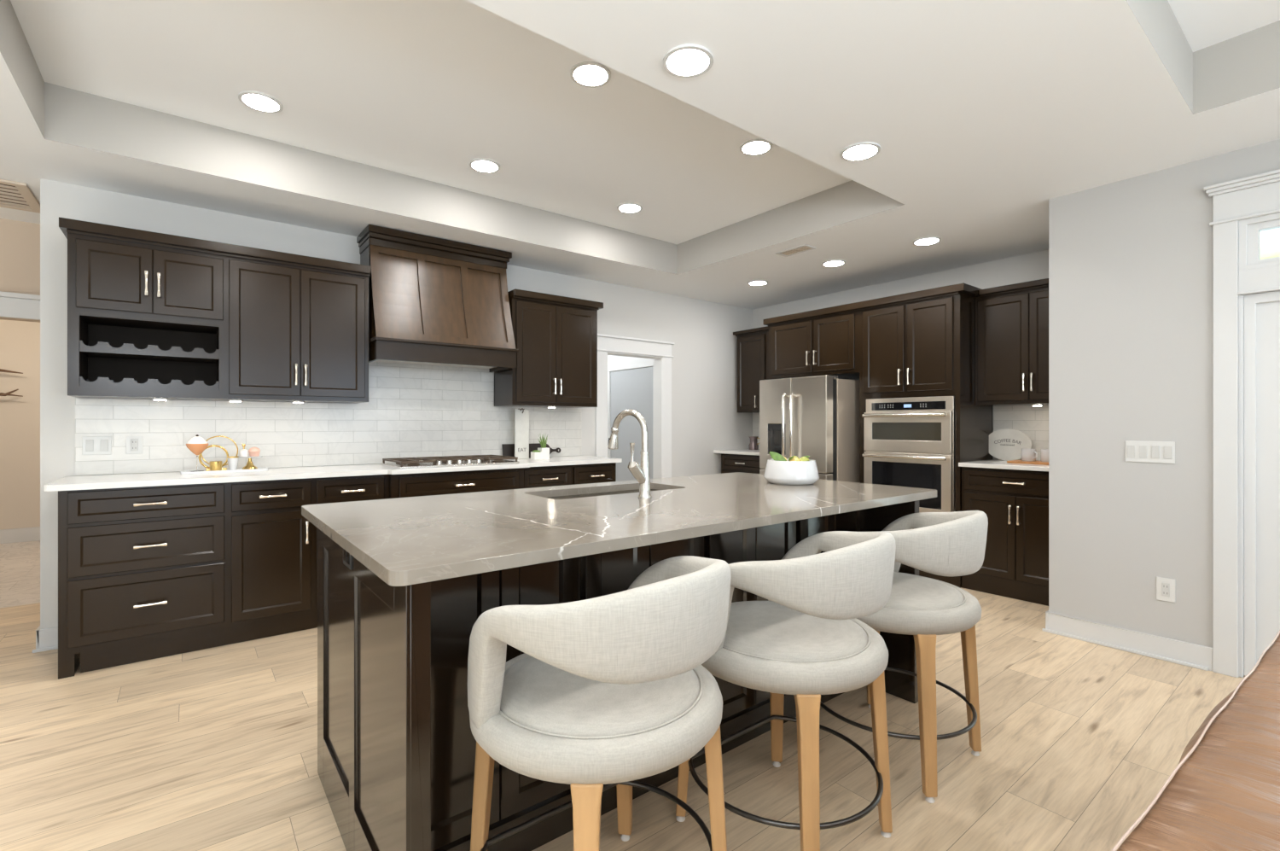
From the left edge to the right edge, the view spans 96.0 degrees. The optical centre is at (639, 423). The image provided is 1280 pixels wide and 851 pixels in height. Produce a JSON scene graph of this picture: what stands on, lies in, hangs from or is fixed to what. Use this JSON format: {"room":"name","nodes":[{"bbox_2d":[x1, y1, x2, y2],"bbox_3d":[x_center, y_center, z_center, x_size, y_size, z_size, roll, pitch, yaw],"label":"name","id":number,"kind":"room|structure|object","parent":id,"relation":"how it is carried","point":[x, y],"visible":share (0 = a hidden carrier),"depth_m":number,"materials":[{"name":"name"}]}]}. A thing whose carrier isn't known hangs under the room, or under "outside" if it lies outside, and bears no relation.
{"room":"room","nodes":[
{"label":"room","id":0,"kind":"room"},
{"bbox_2d":[0,319,40,529],"bbox_3d":[-5.418,-0.050,6.591,5.600,2.486,0.140,0,0,-38],"label":"wall","id":1,"kind":"structure","parent":0,"point":[20,340],"depth_m":5.84,"materials":[{"name":"beige paint"}]},
{"bbox_2d":[0,368,23,396],"bbox_3d":[-6.405,-0.406,5.608,0.567,0.268,0.114,0,0,-22],"label":"decor","id":2,"kind":"object","parent":1,"relation":"attached to","point":[1,369],"visible":1,"depth_m":5.69,"materials":[{"name":"brown"}]},
{"bbox_2d":[0,526,40,543],"bbox_3d":[-6.274,1.123,5.819,3.300,0.140,0.020,0,0,-38],"label":"baseboard","id":3,"kind":"structure","parent":1,"relation":"attached to","point":[25,534],"depth_m":5.82,"materials":[{"name":"white paint"}]},
{"bbox_2d":[0,218,40,322],"bbox_3d":[-4.387,-0.050,3.410,3.300,2.486,0.120,0,0,-38],"label":"wall","id":4,"kind":"structure","parent":0,"point":[20,241],"depth_m":3.68,"materials":[{"name":"beige paint"}]},
{"bbox_2d":[0,290,40,319],"bbox_3d":[-4.139,0.183,3.499,1.640,2.020,0.045,0,0,-38],"label":"trim","id":5,"kind":"structure","parent":4,"relation":"attached to","point":[12,305],"depth_m":3.65,"materials":[{"name":"white paint"}]},
{"bbox_2d":[40,178,752,628],"bbox_3d":[-0.933,-0.050,4.856,5.749,2.486,0.120,0,0,-38],"label":"wall","id":6,"kind":"structure","parent":0,"point":[706,419],"depth_m":3.83,"materials":[{"name":"white paint"}]},
{"bbox_2d":[32,625,58,652],"bbox_3d":[-3.144,1.139,3.107,0.163,0.115,0.146,0,0,-38],"label":"baseboard","id":7,"kind":"structure","parent":6,"relation":"attached to","point":[46,639],"depth_m":3.04,"materials":[{"name":"white paint"}]},
{"bbox_2d":[67,232,226,400],"bbox_3d":[-2.668,-0.549,3.162,0.644,0.815,0.386,0,0,-38],"label":"upper cabinet","id":8,"kind":"object","parent":6,"relation":"attached to","point":[145,322],"visible":1,"depth_m":3.10,"materials":[{"name":"brown paint"}]},
{"bbox_2d":[79,376,218,389],"bbox_3d":[-2.682,-0.214,3.185,0.566,0.049,0.314,0,0,-38],"label":"shelf","id":9,"kind":"object","parent":8,"relation":"attached to","point":[85,382],"depth_m":3.07,"materials":[{"name":"brown paint"}]},
{"bbox_2d":[79,340,218,363],"bbox_3d":[-2.682,-0.391,3.185,0.566,0.055,0.314,0,0,-38],"label":"shelf","id":10,"kind":"object","parent":8,"relation":"attached to","point":[101,352],"depth_m":3.14,"materials":[{"name":"brown paint"}]},
{"bbox_2d":[224,256,368,403],"bbox_3d":[-2.122,-0.549,3.590,0.743,0.815,0.386,0,0,-38],"label":"upper cabinet","id":11,"kind":"object","parent":6,"relation":"attached to","point":[294,333],"visible":0.98,"depth_m":3.45,"materials":[{"name":"brown paint"}]},
{"bbox_2d":[58,216,370,277],"bbox_3d":[-2.390,-0.976,3.390,1.411,0.062,0.386,0,0,-38],"label":"crown molding","id":12,"kind":"structure","parent":11,"relation":"attached to","point":[66,225],"depth_m":3.16,"materials":[{"name":"brown paint"}]},
{"bbox_2d":[75,361,581,475],"bbox_3d":[-1.785,-0.094,4.107,3.219,0.745,0.008,0,0,-38],"label":"backsplash","id":13,"kind":"structure","parent":6,"relation":"attached to","point":[411,410],"depth_m":3.90,"materials":[{"name":"tile"}]},
{"bbox_2d":[82,436,111,454],"bbox_3d":[-2.977,0.118,3.161,0.117,0.100,0.010,0,0,-38],"label":"light switch","id":14,"kind":"object","parent":13,"relation":"attached to","point":[91,445],"visible":1,"depth_m":3.16,"materials":[{"name":"white plastic"}]},
{"bbox_2d":[126,436,142,453],"bbox_3d":[-2.856,0.118,3.256,0.070,0.100,0.009,0,0,-38],"label":"wall outlet","id":15,"kind":"object","parent":13,"relation":"attached to","point":[134,444],"visible":1,"depth_m":3.25,"materials":[{"name":"white plastic"}]},
{"bbox_2d":[356,224,518,372],"bbox_3d":[-1.415,-0.848,4.098,1.000,0.877,0.460,0,0,-38],"label":"range hood","id":16,"kind":"object","parent":6,"relation":"attached to","point":[433,300],"visible":0.98,"depth_m":3.97,"materials":[{"name":"brown paint"}]},
{"bbox_2d":[494,296,597,407],"bbox_3d":[-0.741,-0.549,4.671,0.765,0.815,0.386,0,0,-38],"label":"upper cabinet","id":17,"kind":"object","parent":6,"relation":"attached to","point":[556,357],"visible":0.99,"depth_m":4.52,"materials":[{"name":"brown paint"}]},
{"bbox_2d":[508,288,603,310],"bbox_3d":[-0.735,-0.976,4.687,0.795,0.062,0.386,0,0,-38],"label":"crown molding","id":18,"kind":"structure","parent":17,"relation":"attached to","point":[516,293],"depth_m":4.51,"materials":[{"name":"brown paint"}]},
{"bbox_2d":[594,333,674,478],"bbox_3d":[-0.075,0.192,5.503,0.940,2.003,0.160,0,0,-38],"label":"trim","id":19,"kind":"structure","parent":6,"relation":"attached to","point":[660,352],"depth_m":5.65,"materials":[{"name":"white wood"}]},
{"bbox_2d":[0,540,1245,850],"bbox_3d":[-0.438,1.234,2.261,8.300,0.080,13.300,0,0,-38],"label":"floor","id":20,"kind":"structure","parent":0,"point":[215,748],"depth_m":2.08,"materials":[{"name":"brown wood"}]},
{"bbox_2d":[58,482,227,679],"bbox_3d":[-2.612,0.751,3.080,0.648,0.885,0.584,0,0,-38],"label":"base cabinet","id":21,"kind":"object","parent":20,"relation":"on","point":[142,571],"visible":1,"depth_m":2.87,"materials":[{"name":"brown paint"}]},
{"bbox_2d":[227,477,313,644],"bbox_3d":[-2.198,0.751,3.404,0.402,0.885,0.584,0,0,-38],"label":"base cabinet","id":22,"kind":"object","parent":20,"relation":"on","point":[270,543],"visible":0.97,"depth_m":3.20,"materials":[{"name":"brown paint"}]},
{"bbox_2d":[312,474,389,628],"bbox_3d":[-1.877,0.751,3.656,0.415,0.885,0.584,0,0,-38],"label":"base cabinet","id":23,"kind":"object","parent":20,"relation":"on","point":[326,490],"visible":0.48,"depth_m":3.42,"materials":[{"name":"brown paint"}]},
{"bbox_2d":[389,467,523,498],"bbox_3d":[-1.342,0.751,4.040,0.900,0.885,0.639,0,0,-38],"label":"base cabinet","id":24,"kind":"object","parent":20,"relation":"on","point":[438,483],"visible":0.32,"depth_m":3.78,"materials":[{"name":"brown paint"}]},
{"bbox_2d":[43,455,622,491],"bbox_3d":[-1.593,0.294,3.839,3.263,0.028,0.649,0,0,-38],"label":"countertop","id":25,"kind":"structure","parent":24,"relation":"on","point":[118,480],"depth_m":3.27,"materials":[{"name":"white stone"}]},
{"bbox_2d":[180,466,267,474],"bbox_3d":[-2.426,0.273,3.372,0.410,0.014,0.180,0,0,-38],"label":"tray","id":26,"kind":"object","parent":25,"relation":"on","point":[259,468],"visible":0.97,"depth_m":3.31,"materials":[{"name":"white ceramic"}]},
{"bbox_2d":[185,434,208,471],"bbox_3d":[-2.500,0.163,3.256,0.104,0.206,0.104,0,0,-38],"label":"glass","id":27,"kind":"object","parent":26,"relation":"on","point":[196,445],"visible":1,"depth_m":3.23,"materials":[{"name":"orange glass"}]},
{"bbox_2d":[209,460,222,470],"bbox_3d":[-2.433,0.239,3.308,0.060,0.052,0.060,0,0,-38],"label":"votive","id":28,"kind":"object","parent":26,"relation":"on","point":[214,465],"visible":1,"depth_m":3.29,"materials":[{"name":"gold metal"}]},
{"bbox_2d":[198,435,238,469],"bbox_3d":[-2.477,0.167,3.391,0.190,0.196,0.055,0,0,-38],"label":"ring ornament","id":29,"kind":"object","parent":26,"relation":"on","point":[200,456],"visible":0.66,"depth_m":3.38,"materials":[{"name":"gold metal"}]},
{"bbox_2d":[226,455,238,469],"bbox_3d":[-2.380,0.227,3.370,0.057,0.077,0.057,0,0,-38],"label":"mug","id":30,"kind":"object","parent":26,"relation":"on","point":[232,460],"visible":1,"depth_m":3.35,"materials":[{"name":"white ceramic"}]},
{"bbox_2d":[238,455,262,468],"bbox_3d":[-2.331,0.230,3.446,0.128,0.071,0.128,0,0,-38],"label":"cake stand","id":31,"kind":"object","parent":26,"relation":"on","point":[249,464],"visible":0.91,"depth_m":3.43,"materials":[{"name":"gold metal"}]},
{"bbox_2d":[248,447,260,456],"bbox_3d":[-2.314,0.166,3.459,0.060,0.056,0.060,0,0,-38],"label":"cupcake","id":32,"kind":"object","parent":31,"relation":"on","point":[253,451],"visible":1,"depth_m":3.44,"materials":[{"name":"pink food"}]},
{"bbox_2d":[380,454,519,468],"bbox_3d":[-1.328,0.259,4.054,0.820,0.042,0.470,0,0,-38],"label":"cooktop","id":33,"kind":"object","parent":25,"relation":"in","point":[421,462],"visible":1,"depth_m":3.95,"materials":[{"name":"silver metal"}]},
{"bbox_2d":[380,459,519,468],"bbox_3d":[-1.328,0.275,4.054,0.820,0.010,0.470,0,0,-38],"label":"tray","id":34,"kind":"object","parent":33,"relation":"on","point":[455,462],"depth_m":3.89,"materials":[{"name":"silver metal"}]},
{"bbox_2d":[514,407,529,459],"bbox_3d":[-0.942,0.076,4.615,0.120,0.408,0.036,0,0,-38],"label":"sign","id":35,"kind":"object","parent":25,"relation":"on","point":[521,416],"visible":0.95,"depth_m":4.61,"materials":[{"name":"white wood"}]},
{"bbox_2d":[501,442,560,457],"bbox_3d":[-0.886,0.220,4.762,0.529,0.117,0.028,0,0,-38],"label":"cutting board","id":36,"kind":"object","parent":25,"relation":"on","point":[508,449],"visible":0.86,"depth_m":4.66,"materials":[{"name":"brown wood"}]},
{"bbox_2d":[530,449,541,459],"bbox_3d":[-0.821,0.243,4.566,0.068,0.072,0.068,0,0,-38],"label":"potted plant","id":37,"kind":"object","parent":25,"relation":"on","point":[536,454],"visible":1,"depth_m":4.54,"materials":[{"name":"white plant"}]},
{"bbox_2d":[537,433,549,459],"bbox_3d":[-0.780,0.174,4.632,0.092,0.210,0.098,0,0,-26],"label":"potted plant","id":38,"kind":"object","parent":25,"relation":"on","point":[545,451],"visible":0.95,"depth_m":4.61,"materials":[{"name":"green plant"}]},
{"bbox_2d":[523,465,571,488],"bbox_3d":[-0.837,0.751,4.471,0.427,0.885,0.584,0,0,-38],"label":"base cabinet","id":39,"kind":"object","parent":20,"relation":"on","point":[542,476],"visible":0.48,"depth_m":4.27,"materials":[{"name":"brown paint"}]},
{"bbox_2d":[571,462,616,484],"bbox_3d":[-0.505,0.751,4.731,0.416,0.885,0.584,0,0,-38],"label":"base cabinet","id":40,"kind":"object","parent":20,"relation":"on","point":[593,473],"visible":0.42,"depth_m":4.52,"materials":[{"name":"brown paint"}]},
{"bbox_2d":[467,555,731,850],"bbox_3d":[-0.092,0.747,1.352,0.601,0.893,0.613,0,0,41],"label":"bar stool","id":41,"kind":"object","parent":20,"relation":"on","point":[610,690],"visible":1,"depth_m":1.14,"materials":[{"name":"beige fabric"}]},
{"bbox_2d":[500,655,699,736],"bbox_3d":[-0.099,0.604,1.358,0.481,0.049,0.481,0,0,41],"label":"cushion","id":42,"kind":"object","parent":41,"relation":"on","point":[538,698],"depth_m":1.22,"materials":[{"name":"beige fabric"}]},
{"bbox_2d":[317,500,919,850],"bbox_3d":[0.042,0.752,2.235,2.138,0.886,1.044,0,0,-38],"label":"kitchen island","id":43,"kind":"object","parent":20,"relation":"on","point":[397,743],"visible":0.35,"depth_m":1.55,"materials":[{"name":"brown paint"}]},
{"bbox_2d":[343,548,349,564],"bbox_3d":[-0.810,0.364,1.590,0.002,0.034,0.072,0,0,-38],"label":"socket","id":44,"kind":"object","parent":43,"relation":"attached to","point":[346,555],"depth_m":1.59,"materials":[{"name":"black plastic"}]},
{"bbox_2d":[343,553,352,570],"bbox_3d":[-0.807,0.364,1.591,0.004,0.058,0.100,0,0,-38],"label":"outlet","id":45,"kind":"object","parent":43,"relation":"attached to","point":[347,558],"depth_m":1.57,"materials":[{"name":"black plastic"}]},
{"bbox_2d":[301,471,936,586],"bbox_3d":[0.053,0.294,2.214,2.210,0.030,1.136,0,0,-38],"label":"island countertop","id":46,"kind":"structure","parent":43,"relation":"on","point":[410,540],"depth_m":1.74,"materials":[{"name":"beige stone"}]},
{"bbox_2d":[547,488,658,499],"bbox_3d":[-0.134,0.400,2.443,0.691,0.181,0.312,0,0,-38],"label":"sink","id":47,"kind":"object","parent":46,"relation":"in","point":[637,490],"visible":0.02,"depth_m":2.57,"materials":[{"name":"silver metal"}]},
{"bbox_2d":[607,408,651,497],"bbox_3d":[-0.052,0.111,2.247,0.106,0.337,0.210,0,0,-38],"label":"faucet","id":48,"kind":"object","parent":46,"relation":"on","point":[641,473],"visible":1,"depth_m":2.19,"materials":[{"name":"silver metal"}]},
{"bbox_2d":[763,451,819,485],"bbox_3d":[0.716,0.204,2.727,0.254,0.150,0.254,0,0,-38],"label":"bowl","id":49,"kind":"object","parent":46,"relation":"on","point":[778,470],"visible":0.96,"depth_m":2.63,"materials":[{"name":"white ceramic"}]},
{"bbox_2d":[721,453,762,473],"bbox_3d":[1.248,0.751,6.018,0.621,0.885,0.615,0,0,-38],"label":"base cabinet","id":50,"kind":"object","parent":20,"relation":"on","point":[730,462],"visible":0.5,"depth_m":5.88,"materials":[{"name":"brown paint"}]},
{"bbox_2d":[713,448,759,455],"bbox_3d":[1.232,0.294,6.041,0.622,0.028,0.681,0,0,-38],"label":"countertop","id":51,"kind":"structure","parent":50,"relation":"on","point":[743,451],"depth_m":5.94,"materials":[{"name":"white stone"}]},
{"bbox_2d":[748,436,759,449],"bbox_3d":[1.226,0.207,6.206,0.110,0.145,0.136,0,0,-5],"label":"carafe","id":52,"kind":"object","parent":51,"relation":"on","point":[753,445],"visible":0.91,"depth_m":6.18,"materials":[{"name":"grey metal"}]},
{"bbox_2d":[675,530,896,850],"bbox_3d":[0.429,0.747,1.709,0.601,0.893,0.613,0,0,41],"label":"bar stool","id":53,"kind":"object","parent":20,"relation":"on","point":[806,642],"visible":0.87,"depth_m":1.48,"materials":[{"name":"beige fabric"}]},
{"bbox_2d":[723,600,867,660],"bbox_3d":[0.422,0.604,1.715,0.481,0.049,0.481,0,0,41],"label":"cushion","id":54,"kind":"object","parent":53,"relation":"on","point":[757,630],"depth_m":1.60,"materials":[{"name":"beige fabric"}]},
{"bbox_2d":[759,374,859,482],"bbox_3d":[1.605,0.388,5.154,0.956,1.572,0.690,0,0,-38],"label":"refrigerator","id":55,"kind":"object","parent":20,"relation":"on","point":[817,417],"visible":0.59,"depth_m":4.82,"materials":[{"name":"silver metal"}]},
{"bbox_2d":[820,510,988,802],"bbox_3d":[0.927,0.747,2.119,0.601,0.893,0.613,0,0,41],"label":"bar stool","id":56,"kind":"object","parent":20,"relation":"on","point":[944,544],"visible":0.7,"depth_m":1.86,"materials":[{"name":"beige fabric"}]},
{"bbox_2d":[884,571,964,609],"bbox_3d":[0.920,0.604,2.125,0.481,0.049,0.481,0,0,41],"label":"cushion","id":57,"kind":"object","parent":56,"relation":"on","point":[909,591],"depth_m":1.99,"materials":[{"name":"beige fabric"}]},
{"bbox_2d":[859,292,992,587],"bbox_3d":[2.289,0.118,4.672,0.639,2.150,0.799,0,0,-38],"label":"tall cabinet","id":58,"kind":"object","parent":20,"relation":"on","point":[926,347],"visible":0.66,"depth_m":4.39,"materials":[{"name":"brown paint"}]},
{"bbox_2d":[733,278,1048,336],"bbox_3d":[2.017,-0.978,5.035,0.641,0.067,3.115,0,0,-38],"label":"crown molding","id":59,"kind":"structure","parent":58,"relation":"attached to","point":[962,288],"depth_m":4.51,"materials":[{"name":"brown paint"}]},
{"bbox_2d":[862,395,954,512],"bbox_3d":[2.246,0.262,4.622,0.603,0.933,0.694,0,0,-38],"label":"wall oven","id":60,"kind":"object","parent":58,"relation":"in","point":[910,442],"visible":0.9,"depth_m":4.42,"materials":[{"name":"silver metal"}]},
{"bbox_2d":[961,466,1048,605],"bbox_3d":[2.763,0.751,4.085,0.621,0.885,0.700,0,0,-38],"label":"base cabinet","id":61,"kind":"object","parent":20,"relation":"on","point":[1015,503],"visible":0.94,"depth_m":3.93,"materials":[{"name":"brown paint"}]},
{"bbox_2d":[958,459,1048,471],"bbox_3d":[2.763,0.294,4.087,0.622,0.028,0.702,0,0,-38],"label":"countertop","id":62,"kind":"structure","parent":61,"relation":"on","point":[992,463],"depth_m":3.99,"materials":[{"name":"white stone"}]},
{"bbox_2d":[989,428,1032,460],"bbox_3d":[2.811,0.158,4.407,0.013,0.244,0.320,0,0,-38],"label":"sign","id":63,"kind":"object","parent":62,"relation":"on","point":[1004,444],"visible":0.97,"depth_m":4.40,"materials":[{"name":"grey"}]},
{"bbox_2d":[1006,459,1048,465],"bbox_3d":[2.849,0.273,4.049,0.240,0.014,0.420,0,0,-38],"label":"serving tray","id":64,"kind":"object","parent":62,"relation":"on","point":[1036,462],"visible":0.52,"depth_m":4.05,"materials":[{"name":"brown wood"}]},
{"bbox_2d":[1021,448,1037,461],"bbox_3d":[2.791,0.222,4.122,0.089,0.088,0.110,0,0,-38],"label":"mug","id":65,"kind":"object","parent":64,"relation":"on","point":[1027,454],"visible":1,"depth_m":4.09,"materials":[{"name":"white ceramic"}]},
{"bbox_2d":[1040,448,1048,461],"bbox_3d":[2.865,0.222,4.028,0.089,0.088,0.110,0,0,-38],"label":"mug","id":66,"kind":"object","parent":64,"relation":"on","point":[1044,452],"visible":0.49,"depth_m":4.02,"materials":[{"name":"white ceramic"}]},
{"bbox_2d":[1111,629,1279,850],"bbox_3d":[1.443,0.791,0.687,2.400,0.804,0.998,0,0,-36],"label":"sofa","id":67,"kind":"object","parent":20,"relation":"on","point":[1223,794],"visible":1,"depth_m":0.63,"materials":[{"name":"brown leather"}]},
{"bbox_2d":[607,354,651,371],"bbox_3d":[-0.332,-0.050,6.764,0.120,2.486,2.142,0,0,-38],"label":"wall","id":68,"kind":"structure","parent":0,"point":[609,357],"depth_m":6.62,"materials":[{"name":"white paint"}]},
{"bbox_2d":[607,356,652,481],"bbox_3d":[-0.082,0.224,6.326,0.025,1.940,1.100,0,0,-38],"label":"door","id":69,"kind":"structure","parent":68,"relation":"in","point":[628,388],"depth_m":6.37,"materials":[{"name":"white"}]},
{"bbox_2d":[0,0,1279,308],"bbox_3d":[-0.438,-1.500,2.261,8.300,0.414,13.300,0,0,-38],"label":"ceiling","id":70,"kind":"structure","parent":0,"point":[980,114],"depth_m":2.58,"materials":[{"name":"white paint"}]},
{"bbox_2d":[0,179,40,213],"bbox_3d":[-3.729,-1.285,3.094,0.685,0.014,0.530,0,0,-38],"label":"ceiling vent","id":71,"kind":"object","parent":70,"relation":"in","point":[18,195],"visible":0.84,"depth_m":3.26,"materials":[{"name":"beige metal"}]},
{"bbox_2d":[238,90,282,113],"bbox_3d":[-1.825,-1.548,2.775,0.180,0.008,0.180,0,0,-38],"label":"recessed light","id":72,"kind":"object","parent":70,"relation":"in","point":[257,101],"visible":1,"depth_m":2.76,"materials":[{"name":"white paint"}]},
{"bbox_2d":[0,0,904,274],"bbox_3d":[-0.570,-1.422,3.008,3.865,0.258,2.038,0,0,-38],"label":"tray ceiling recess","id":73,"kind":"structure","parent":70,"relation":"attached to","point":[61,114],"depth_m":3.44,"materials":[{"name":"grey paint"}]},
{"bbox_2d":[469,158,500,173],"bbox_3d":[-0.931,-1.548,3.459,0.180,0.008,0.180,0,0,-38],"label":"recessed light","id":74,"kind":"object","parent":70,"relation":"in","point":[485,165],"visible":1,"depth_m":3.45,"materials":[{"name":"white paint"}]},
{"bbox_2d":[570,61,610,87],"bbox_3d":[-0.219,-1.548,2.557,0.180,0.008,0.180,0,0,-38],"label":"recessed light","id":75,"kind":"object","parent":70,"relation":"in","point":[590,74],"visible":1,"depth_m":2.55,"materials":[{"name":"white paint"}]},
{"bbox_2d":[616,203,642,213],"bbox_3d":[-0.074,-1.548,4.135,0.180,0.008,0.180,0,0,-38],"label":"recessed light","id":76,"kind":"object","parent":70,"relation":"in","point":[624,207],"visible":1,"depth_m":4.12,"materials":[{"name":"white paint"}]},
{"bbox_2d":[663,44,713,78],"bbox_3d":[0.171,-1.288,2.052,0.180,0.008,0.180,0,0,-38],"label":"recessed light","id":77,"kind":"object","parent":70,"relation":"in","point":[684,61],"visible":1,"depth_m":2.04,"materials":[{"name":"white paint"}]},
{"bbox_2d":[739,139,772,155],"bbox_3d":[0.650,-1.548,3.228,0.180,0.008,0.180,0,0,-38],"label":"recessed light","id":78,"kind":"object","parent":70,"relation":"in","point":[754,147],"visible":0.97,"depth_m":3.22,"materials":[{"name":"white paint"}]},
{"bbox_2d":[747,279,767,285],"bbox_3d":[1.077,-1.288,5.270,0.180,0.008,0.180,0,0,-38],"label":"recessed light","id":79,"kind":"object","parent":70,"relation":"in","point":[756,282],"visible":1,"depth_m":5.25,"materials":[{"name":"white paint"}]},
{"bbox_2d":[775,244,816,256],"bbox_3d":[1.159,-1.289,4.293,0.130,0.006,0.270,0,0,-38],"label":"ceiling vent","id":80,"kind":"object","parent":70,"relation":"in","point":[805,247],"visible":1,"depth_m":4.28,"materials":[{"name":"beige metal"}]},
{"bbox_2d":[821,259,845,267],"bbox_3d":[1.556,-1.288,4.629,0.180,0.008,0.180,0,0,-38],"label":"recessed light","id":81,"kind":"object","parent":70,"relation":"in","point":[834,263],"visible":1,"depth_m":4.61,"materials":[{"name":"white paint"}]},
{"bbox_2d":[839,141,880,161],"bbox_3d":[1.043,-1.288,2.732,0.180,0.008,0.180,0,0,-38],"label":"recessed light","id":82,"kind":"object","parent":70,"relation":"in","point":[864,150],"visible":1,"depth_m":2.72,"materials":[{"name":"white paint"}]},
{"bbox_2d":[913,236,941,245],"bbox_3d":[2.023,-1.288,4.067,0.180,0.008,0.180,0,0,-38],"label":"recessed light","id":83,"kind":"object","parent":70,"relation":"in","point":[929,240],"visible":1,"depth_m":4.05,"materials":[{"name":"white paint"}]},
{"bbox_2d":[1125,0,1279,114],"bbox_3d":[1.911,-1.422,-0.490,4.227,0.258,4.095,0,0,-38],"label":"tray ceiling recess","id":84,"kind":"structure","parent":70,"relation":"attached to","point":[1246,65],"depth_m":2.27,"materials":[{"name":"grey paint"}]},
{"bbox_2d":[768,310,859,379],"bbox_3d":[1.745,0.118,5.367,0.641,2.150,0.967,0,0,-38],"label":"upper cabinet","id":85,"kind":"object","parent":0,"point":[829,345],"visible":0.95,"depth_m":5.13,"materials":[{"name":"brown paint"}]},
{"bbox_2d":[752,249,1048,459],"bbox_3d":[2.337,-0.050,5.247,0.120,2.486,3.298,0,0,-38],"label":"wall","id":86,"kind":"structure","parent":0,"point":[1032,266],"depth_m":4.89,"materials":[{"name":"white paint"}]},
{"bbox_2d":[737,331,768,413],"bbox_3d":[1.350,-0.540,6.074,0.391,0.832,0.627,0,0,-38],"label":"upper cabinet","id":87,"kind":"object","parent":86,"relation":"attached to","point":[753,350],"visible":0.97,"depth_m":6.06,"materials":[{"name":"brown paint"}]},
{"bbox_2d":[752,413,759,448],"bbox_3d":[1.480,0.078,6.234,0.008,0.401,0.669,0,0,-38],"label":"backsplash","id":88,"kind":"structure","parent":86,"relation":"attached to","point":[755,416],"depth_m":6.45,"materials":[{"name":"tile"}]},
{"bbox_2d":[975,286,1048,406],"bbox_3d":[2.852,-0.549,4.157,0.391,0.815,0.702,0,0,-38],"label":"upper cabinet","id":89,"kind":"object","parent":86,"relation":"attached to","point":[1012,328],"visible":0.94,"depth_m":4.14,"materials":[{"name":"brown paint"}]},
{"bbox_2d":[994,405,1048,460],"bbox_3d":[3.013,0.070,4.279,0.008,0.418,0.699,0,0,-38],"label":"backsplash","id":90,"kind":"structure","parent":86,"relation":"attached to","point":[1032,421],"depth_m":4.36,"materials":[{"name":"tile"}]},
{"bbox_2d":[1048,139,1279,647],"bbox_3d":[4.147,-0.050,1.128,0.120,2.486,5.660,0,0,-38],"label":"wall","id":91,"kind":"structure","parent":0,"point":[1131,259],"depth_m":3.03,"materials":[{"name":"grey paint"}]},
{"bbox_2d":[1042,610,1212,671],"bbox_3d":[2.899,1.137,3.332,0.926,0.112,0.702,0,0,-38],"label":"baseboard","id":92,"kind":"structure","parent":91,"relation":"attached to","point":[1195,655],"depth_m":3.01,"materials":[{"name":"white paint"}]},
{"bbox_2d":[1125,440,1175,463],"bbox_3d":[2.622,0.143,2.968,0.010,0.110,0.194,0,0,-38],"label":"light switch","id":93,"kind":"object","parent":91,"relation":"attached to","point":[1143,451],"visible":1,"depth_m":2.96,"materials":[{"name":"white plastic"}]},
{"bbox_2d":[1139,445,1146,458],"bbox_3d":[2.605,0.143,2.985,0.004,0.064,0.031,0,0,-38],"label":"switch","id":94,"kind":"object","parent":93,"relation":"attached to","point":[1143,449],"depth_m":2.98,"materials":[{"name":"grey plastic"}]},
{"bbox_2d":[1151,445,1159,458],"bbox_3d":[2.635,0.143,2.947,0.004,0.064,0.031,0,0,-38],"label":"switch","id":95,"kind":"object","parent":93,"relation":"attached to","point":[1154,449],"depth_m":2.95,"materials":[{"name":"grey plastic"}]},
{"bbox_2d":[1163,445,1172,459],"bbox_3d":[2.665,0.143,2.909,0.004,0.064,0.031,0,0,-38],"label":"switch","id":96,"kind":"object","parent":93,"relation":"attached to","point":[1167,449],"depth_m":2.91,"materials":[{"name":"grey plastic"}]},
{"bbox_2d":[1156,576,1175,602],"bbox_3d":[2.661,0.839,2.918,0.009,0.118,0.072,0,0,-38],"label":"wall outlet","id":97,"kind":"object","parent":91,"relation":"attached to","point":[1165,586],"visible":1,"depth_m":2.92,"materials":[{"name":"white plastic"}]},
{"bbox_2d":[1161,581,1169,597],"bbox_3d":[2.659,0.839,2.917,0.004,0.068,0.031,0,0,-38],"label":"receptacle","id":98,"kind":"object","parent":97,"relation":"attached to","point":[1165,585],"depth_m":2.92,"materials":[{"name":"grey plastic"}]},
{"bbox_2d":[1203,168,1279,677],"bbox_3d":[3.145,0.028,2.362,0.175,2.337,1.184,0,0,-38],"label":"trim","id":99,"kind":"structure","parent":91,"relation":"attached to","point":[1235,200],"depth_m":2.73,"materials":[{"name":"white paint"}]},
{"bbox_2d":[1238,212,1279,270],"bbox_3d":[3.140,-0.837,2.358,0.068,0.251,0.960,0,0,-38],"label":"window","id":100,"kind":"structure","parent":91,"relation":"in","point":[1249,229],"depth_m":2.69,"materials":[{"name":"white paint"}]},
{"bbox_2d":[1243,290,1279,674],"bbox_3d":[3.154,0.288,2.369,0.063,1.796,0.934,0,0,-38],"label":"door","id":101,"kind":"structure","parent":91,"relation":"in","point":[1261,311],"depth_m":2.68,"materials":[{"name":"white paint"}]},
{"bbox_2d":[1260,227,1279,259],"bbox_3d":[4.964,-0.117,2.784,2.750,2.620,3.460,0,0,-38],"label":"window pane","id":102,"kind":"object","parent":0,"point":[1270,240],"visible":0.02,"depth_m":4.34,"materials":[{"name":"white glass"}]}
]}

